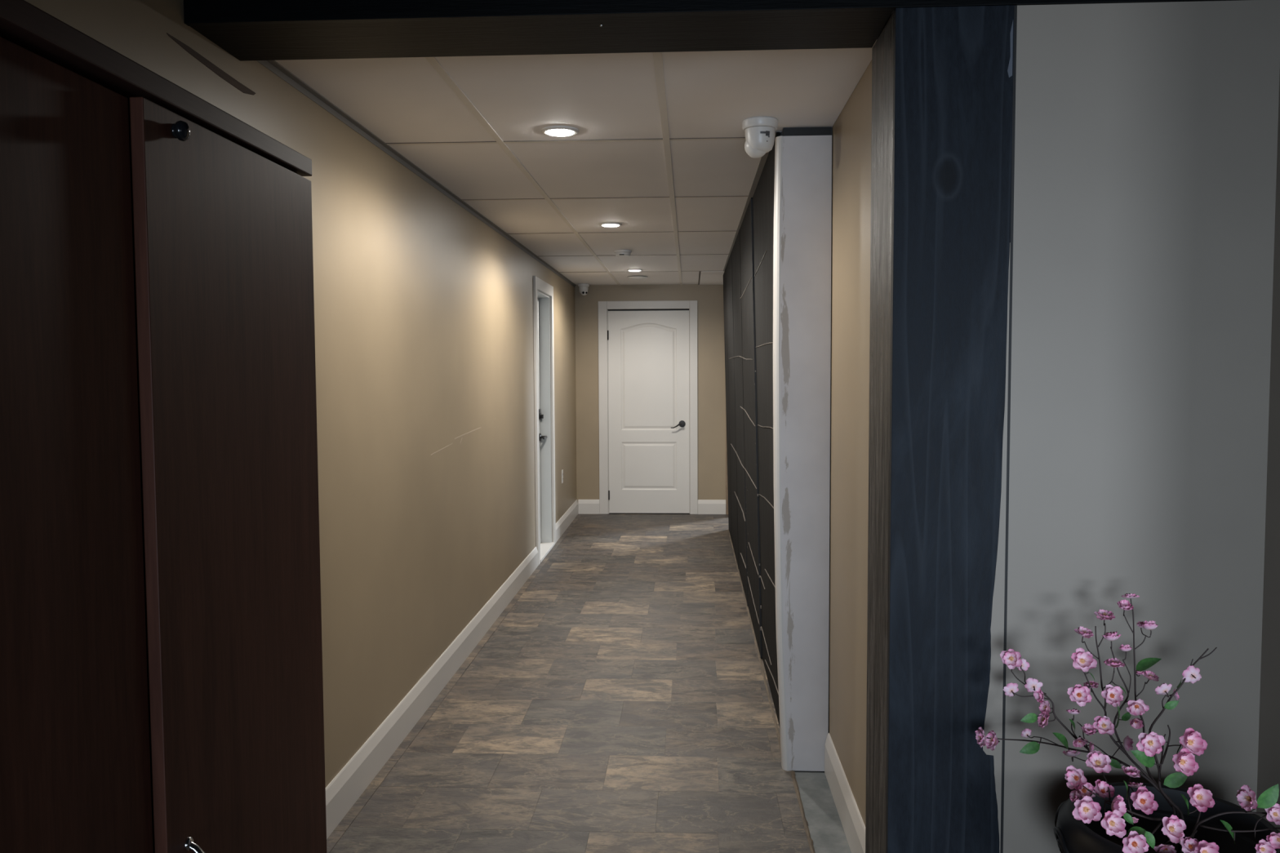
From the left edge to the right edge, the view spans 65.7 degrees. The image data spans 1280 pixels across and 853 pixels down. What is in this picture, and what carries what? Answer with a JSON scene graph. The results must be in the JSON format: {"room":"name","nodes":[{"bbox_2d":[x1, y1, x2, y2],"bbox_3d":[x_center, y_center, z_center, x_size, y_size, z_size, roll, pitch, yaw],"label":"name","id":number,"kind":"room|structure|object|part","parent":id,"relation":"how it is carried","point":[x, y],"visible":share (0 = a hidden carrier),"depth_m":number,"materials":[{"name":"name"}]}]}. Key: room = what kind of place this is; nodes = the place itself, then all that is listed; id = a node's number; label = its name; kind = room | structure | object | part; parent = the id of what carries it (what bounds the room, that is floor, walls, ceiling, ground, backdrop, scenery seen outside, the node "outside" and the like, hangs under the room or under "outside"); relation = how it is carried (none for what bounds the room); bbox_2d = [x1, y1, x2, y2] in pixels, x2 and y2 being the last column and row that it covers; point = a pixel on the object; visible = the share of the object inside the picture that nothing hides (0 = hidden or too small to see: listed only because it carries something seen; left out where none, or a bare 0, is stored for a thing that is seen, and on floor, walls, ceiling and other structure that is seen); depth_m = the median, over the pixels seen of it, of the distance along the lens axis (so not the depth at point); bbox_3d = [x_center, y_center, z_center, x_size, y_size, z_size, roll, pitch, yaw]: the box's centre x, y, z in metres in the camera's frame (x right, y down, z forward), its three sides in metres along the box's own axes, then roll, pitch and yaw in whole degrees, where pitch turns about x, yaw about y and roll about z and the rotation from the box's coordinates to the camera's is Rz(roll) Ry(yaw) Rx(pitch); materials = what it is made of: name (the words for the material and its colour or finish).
{"room":"hallway","nodes":[
{"label":"hallway","id":0,"kind":"room"},
{"bbox_2d":[24,0,576,786],"bbox_3d":[-1.044,-0.030,3.499,0.162,2.560,12.876,0,3,3],"label":"wall","id":1,"kind":"structure","parent":0,"point":[424,314],"depth_m":3.85,"materials":[{"name":"beige paint"}]},
{"bbox_2d":[325,499,577,839],"bbox_3d":[-0.828,1.035,6.006,0.016,0.145,7.976,0,3,3],"label":"baseboard","id":2,"kind":"structure","parent":1,"relation":"attached to","point":[349,784],"depth_m":4.07,"materials":[{"name":"white paint"}]},
{"bbox_2d":[533,275,555,565],"bbox_3d":[-0.814,-0.060,7.760,0.172,2.131,0.950,0,3,3],"label":"door","id":3,"kind":"structure","parent":1,"relation":"in","point":[543,306],"depth_m":8.11,"materials":[{"name":"white paint"}]},
{"bbox_3d":[-0.762,-0.036,7.327,0.018,2.130,0.089,0,3,3],"label":"casing","id":4,"kind":"part","parent":3,"relation":"part of","materials":[{"name":"white paint"}]},
{"bbox_3d":[-0.788,0.089,8.041,0.064,0.064,0.148,0,3,3],"label":"handle","id":5,"kind":"part","parent":3,"relation":"part of","materials":[{"name":"black metal"}]},
{"bbox_3d":[-0.746,-1.081,7.698,0.018,0.085,0.771,0,3,3],"label":"casing","id":6,"kind":"part","parent":3,"relation":"part of","materials":[{"name":"white paint"}]},
{"bbox_3d":[-0.809,0.989,7.820,0.172,0.022,0.770,0,3,3],"label":"sill","id":7,"kind":"part","parent":3,"relation":"part of","materials":[{"name":"white paint"}]},
{"bbox_3d":[-0.719,-0.085,8.185,0.018,2.130,0.089,0,3,3],"label":"casing","id":8,"kind":"part","parent":3,"relation":"part of","materials":[{"name":"white paint"}]},
{"bbox_2d":[561,469,563,483],"bbox_3d":[-0.690,0.446,8.841,0.010,0.116,0.072,0,3,3],"label":"wall outlet","id":9,"kind":"object","parent":1,"relation":"attached to","point":[562,469],"visible":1,"depth_m":8.83,"materials":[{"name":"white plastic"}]},
{"bbox_2d":[257,9,893,287],"bbox_3d":[1.149,-1.263,6.937,4.199,0.082,9.106,0,3,3],"label":"ceiling","id":10,"kind":"structure","parent":0,"point":[657,151],"depth_m":3.52,"materials":[{"name":"grey"}]},
{"bbox_2d":[541,125,578,136],"bbox_3d":[-0.281,-1.033,3.480,0.132,0.014,0.132,0,3,3],"label":"recessed light","id":11,"kind":"object","parent":10,"relation":"in","point":[555,131],"visible":1,"depth_m":3.45,"materials":[{"name":"white plastic"}]},
{"bbox_2d":[577,283,589,295],"bbox_3d":[-0.551,-1.336,9.689,0.112,0.113,0.112,-1,3,-19],"label":"dome camera","id":12,"kind":"object","parent":10,"relation":"attached to","point":[583,287],"visible":1,"depth_m":9.65,"materials":[{"name":"white plastic"}]},
{"bbox_2d":[599,222,622,226],"bbox_3d":[-0.170,-1.162,5.721,0.132,0.014,0.132,0,3,3],"label":"recessed light","id":13,"kind":"object","parent":10,"relation":"in","point":[606,224],"visible":1,"depth_m":5.68,"materials":[{"name":"white"}]},
{"bbox_2d":[613,249,631,257],"bbox_3d":[-0.120,-1.219,6.986,0.126,0.041,0.126,0,3,3],"label":"smoke detector","id":14,"kind":"object","parent":10,"relation":"attached to","point":[621,253],"visible":1,"depth_m":6.94,"materials":[{"name":"white plastic"}]},
{"bbox_3d":[-0.120,-1.230,6.986,0.126,0.018,0.126,0,3,3],"label":"plate","id":15,"kind":"part","parent":14,"relation":"part of","materials":[{"name":"white plastic"}]},
{"bbox_2d":[626,268,642,271],"bbox_3d":[-0.046,-1.312,8.342,0.132,0.014,0.132,0,3,3],"label":"recessed light","id":16,"kind":"object","parent":10,"relation":"in","point":[633,269],"visible":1,"depth_m":8.31,"materials":[{"name":"white"}]},
{"bbox_2d":[626,275,647,279],"bbox_3d":[-0.024,-1.339,8.940,0.188,0.025,0.188,0,3,3],"label":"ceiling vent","id":17,"kind":"object","parent":10,"relation":"in","point":[637,277],"visible":1,"depth_m":8.88,"materials":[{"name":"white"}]},
{"bbox_2d":[742,116,777,158],"bbox_3d":[0.407,-0.973,3.360,0.122,0.123,0.122,2,4,31],"label":"dome camera","id":18,"kind":"object","parent":10,"relation":"attached to","point":[760,131],"visible":1,"depth_m":3.32,"materials":[{"name":"white plastic"}]},
{"bbox_2d":[326,513,851,852],"bbox_3d":[1.155,1.071,6.974,4.199,0.064,9.300,0,3,3],"label":"floor","id":19,"kind":"structure","parent":0,"point":[620,701],"depth_m":3.98,"materials":[{"name":"tile"}]},
{"bbox_2d":[574,284,725,500],"bbox_3d":[0.161,-0.282,9.951,1.919,2.315,0.140,0,3,3],"label":"wall","id":20,"kind":"structure","parent":0,"point":[711,380],"depth_m":9.87,"materials":[{"name":"beige paint"}]},
{"bbox_2d":[598,300,697,514],"bbox_3d":[0.082,-0.184,9.906,0.984,2.124,0.148,0,3,3],"label":"door","id":21,"kind":"structure","parent":20,"relation":"in","point":[648,463],"depth_m":9.89,"materials":[{"name":"white paint"}]},
{"bbox_3d":[-0.367,-0.182,9.904,0.088,2.124,0.018,0,3,3],"label":"casing","id":22,"kind":"part","parent":21,"relation":"part of","materials":[{"name":"white paint"}]},
{"bbox_3d":[0.087,-0.496,9.879,0.556,1.065,0.006,0,3,3],"label":"panel","id":23,"kind":"part","parent":21,"relation":"part of","materials":[{"name":"white paint"}]},
{"bbox_3d":[0.082,-1.204,9.822,0.820,0.079,0.018,0,3,3],"label":"casing","id":24,"kind":"part","parent":21,"relation":"part of","materials":[{"name":"white paint"}]},
{"bbox_3d":[0.091,0.395,9.930,0.556,0.480,0.006,0,3,3],"label":"panel","id":25,"kind":"part","parent":21,"relation":"part of","materials":[{"name":"white paint"}]},
{"bbox_3d":[0.379,-0.021,9.858,0.145,0.074,0.062,0,3,3],"label":"handle","id":26,"kind":"part","parent":21,"relation":"part of","materials":[{"name":"black metal"}]},
{"bbox_3d":[0.534,-0.184,9.858,0.075,2.124,0.018,0,3,3],"label":"casing","id":27,"kind":"part","parent":21,"relation":"part of","materials":[{"name":"white paint"}]},
{"bbox_2d":[577,499,725,514],"bbox_3d":[0.118,0.805,9.937,1.478,0.145,0.016,0,3,3],"label":"baseboard","id":28,"kind":"structure","parent":20,"relation":"attached to","point":[584,506],"depth_m":9.91,"materials":[{"name":"white paint"}]},
{"bbox_2d":[725,414,728,514],"bbox_3d":[0.879,-0.249,9.836,0.053,2.255,0.020,0,3,3],"label":"trim","id":29,"kind":"structure","parent":20,"relation":"attached to","point":[726,487],"depth_m":9.87,"materials":[{"name":"brown wood"}]},
{"bbox_2d":[723,127,831,771],"bbox_3d":[0.770,-0.065,6.199,0.325,2.305,5.413,0,3,3],"label":"wall partition","id":30,"kind":"structure","parent":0,"point":[777,273],"depth_m":3.54,"materials":[{"name":"grey"}]},
{"bbox_3d":[0.758,-0.189,8.541,0.064,2.277,0.726,0,3,3],"label":"wall panel","id":31,"kind":"part","parent":30,"relation":"part of","materials":[{"name":"black wood"}]},
{"bbox_3d":[0.713,-0.137,7.629,0.064,2.277,1.097,0,3,3],"label":"wall panel","id":32,"kind":"part","parent":30,"relation":"part of","materials":[{"name":"black wood"}]},
{"bbox_3d":[0.659,-0.074,6.532,0.064,2.277,1.096,0,3,3],"label":"wall panel","id":33,"kind":"part","parent":30,"relation":"part of","materials":[{"name":"black wood"}]},
{"bbox_3d":[0.605,-0.011,5.440,0.064,2.277,1.088,0,3,3],"label":"wall panel","id":34,"kind":"part","parent":30,"relation":"part of","materials":[{"name":"black wood"}]},
{"bbox_3d":[0.552,0.059,4.228,0.064,2.277,1.337,0,3,3],"label":"wall panel","id":35,"kind":"part","parent":30,"relation":"part of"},
{"bbox_2d":[828,60,871,826],"bbox_3d":[0.719,0.109,3.161,0.123,2.305,1.876,0,3,3],"label":"wall","id":36,"kind":"structure","parent":0,"point":[851,131],"depth_m":3.06,"materials":[{"name":"beige paint"}]},
{"bbox_2d":[824,733,865,852],"bbox_3d":[0.646,1.200,3.062,0.016,0.145,1.005,0,3,3],"label":"baseboard","id":37,"kind":"structure","parent":36,"relation":"attached to","point":[851,820],"depth_m":3.13,"materials":[{"name":"white paint"}]},
{"bbox_2d":[865,4,1017,852],"bbox_3d":[0.699,0.192,2.356,0.260,2.232,0.282,0,3,3],"label":"wooden post","id":38,"kind":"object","parent":36,"relation":"attached to","point":[944,77],"depth_m":2.21,"materials":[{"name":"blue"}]},
{"bbox_2d":[1003,0,1279,852],"bbox_3d":[1.050,0.032,2.256,0.930,2.560,0.120,0,3,3],"label":"wall","id":39,"kind":"structure","parent":0,"point":[1146,133],"depth_m":2.19,"materials":[{"name":"grey paint"}]},
{"bbox_2d":[183,0,1233,60],"bbox_3d":[0.179,-1.084,2.309,2.407,0.330,0.281,0,3,3],"label":"ceiling beam","id":40,"kind":"structure","parent":39,"relation":"attached to","point":[246,29],"depth_m":2.26,"materials":[{"name":"black wood"}]},
{"bbox_2d":[1256,74,1279,831],"bbox_3d":[2.878,0.049,1.799,3.032,2.560,0.610,0,3,3],"label":"wall","id":41,"kind":"structure","parent":0,"point":[1268,748],"depth_m":2.16,"materials":[{"name":"beige paint"}]},
{"bbox_3d":[1.485,1.495,-0.400,5.599,0.058,5.420,0,3,3],"label":"floor","id":42,"kind":"structure","parent":0,"visible":0},
{"bbox_2d":[0,0,326,852],"bbox_3d":[-0.826,0.458,1.325,0.480,1.832,1.106,0,3,3],"label":"tall cabinet","id":43,"kind":"object","parent":42,"relation":"on","point":[162,681],"visible":1,"depth_m":1.28,"materials":[{"name":"brown wood"}]},
{"bbox_3d":[-0.665,0.452,1.034,0.018,1.706,0.536,0,3,3],"label":"cabinet door","id":44,"kind":"part","parent":43,"relation":"part of","materials":[{"name":"brown wood"}]},
{"bbox_3d":[-0.823,0.443,1.853,0.411,1.800,0.018,0,3,3],"label":"panel","id":45,"kind":"part","parent":43,"relation":"part of","materials":[{"name":"brown wood"}]},
{"bbox_3d":[-0.849,-0.441,1.274,0.444,0.030,1.106,0,3,3],"label":"panel","id":46,"kind":"part","parent":43,"relation":"part of","materials":[{"name":"brown wood"}]},
{"bbox_3d":[-0.616,-0.398,1.334,0.018,0.027,0.027,0,3,3],"label":"door knob","id":47,"kind":"part","parent":43,"relation":"part of","materials":[{"name":"black metal"}]},
{"bbox_3d":[-0.605,0.630,1.367,0.043,0.130,0.018,0,3,3],"label":"door pull","id":48,"kind":"part","parent":43,"relation":"part of","materials":[{"name":"silver metal"}]},
{"bbox_3d":[-0.620,0.419,1.585,0.018,1.708,0.562,0,3,3],"label":"cabinet door","id":49,"kind":"part","parent":43,"relation":"part of","materials":[{"name":"brown wood"}]},
{"bbox_3d":[1.066,1.179,2.005,0.400,0.302,0.400,0,3,3],"label":"plant stand","id":50,"kind":"object","parent":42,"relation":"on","visible":0},
{"bbox_2d":[1053,782,1279,852],"bbox_3d":[1.064,0.908,1.989,0.438,0.240,0.438,0,3,3],"label":"flower bowl","id":51,"kind":"object","parent":50,"relation":"on","point":[1072,835],"visible":0.66,"depth_m":2.07,"materials":[{"name":"black ceramic"}]},
{"bbox_2d":[975,648,1176,844],"bbox_3d":[0.897,0.692,2.069,0.390,0.431,0.060,2,4,30],"label":"branch","id":52,"kind":"object","parent":51,"relation":"in","point":[1011,658],"visible":0.98,"depth_m":2.10,"materials":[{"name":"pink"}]},
{"bbox_2d":[1064,751,1173,852],"bbox_3d":[0.912,0.776,1.897,0.152,0.281,0.315,3,4,42],"label":"flowers","id":53,"kind":"object","parent":51,"relation":"in","point":[1086,810],"visible":1,"depth_m":1.85,"materials":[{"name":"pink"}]},
{"bbox_3d":[0.924,0.786,1.905,0.296,0.259,0.118,-3,4,-41],"label":"stem","id":54,"kind":"part","parent":53,"relation":"part of","materials":[{"name":"grey"}]},
{"bbox_2d":[1066,593,1179,845],"bbox_3d":[0.991,0.631,2.069,0.218,0.551,0.160,0,3,3],"label":"branch","id":55,"kind":"object","parent":51,"relation":"in","point":[1082,660],"visible":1,"depth_m":2.06,"materials":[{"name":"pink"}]},
{"bbox_2d":[1130,647,1217,852],"bbox_3d":[1.078,0.685,2.001,0.129,0.449,0.243,2,4,36],"label":"branch","id":56,"kind":"object","parent":51,"relation":"in","point":[1148,745],"visible":1,"depth_m":1.94,"materials":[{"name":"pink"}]},
{"bbox_2d":[1154,783,1279,852],"bbox_3d":[1.098,0.791,1.862,0.234,0.253,0.198,2,4,30],"label":"flowers","id":57,"kind":"object","parent":51,"relation":"in","point":[1201,798],"visible":1,"depth_m":1.85,"materials":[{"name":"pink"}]},
{"bbox_3d":[1.111,0.804,1.869,0.218,0.227,0.174,2,4,30],"label":"stem","id":58,"kind":"part","parent":57,"relation":"part of","materials":[{"name":"grey"}]}
]}

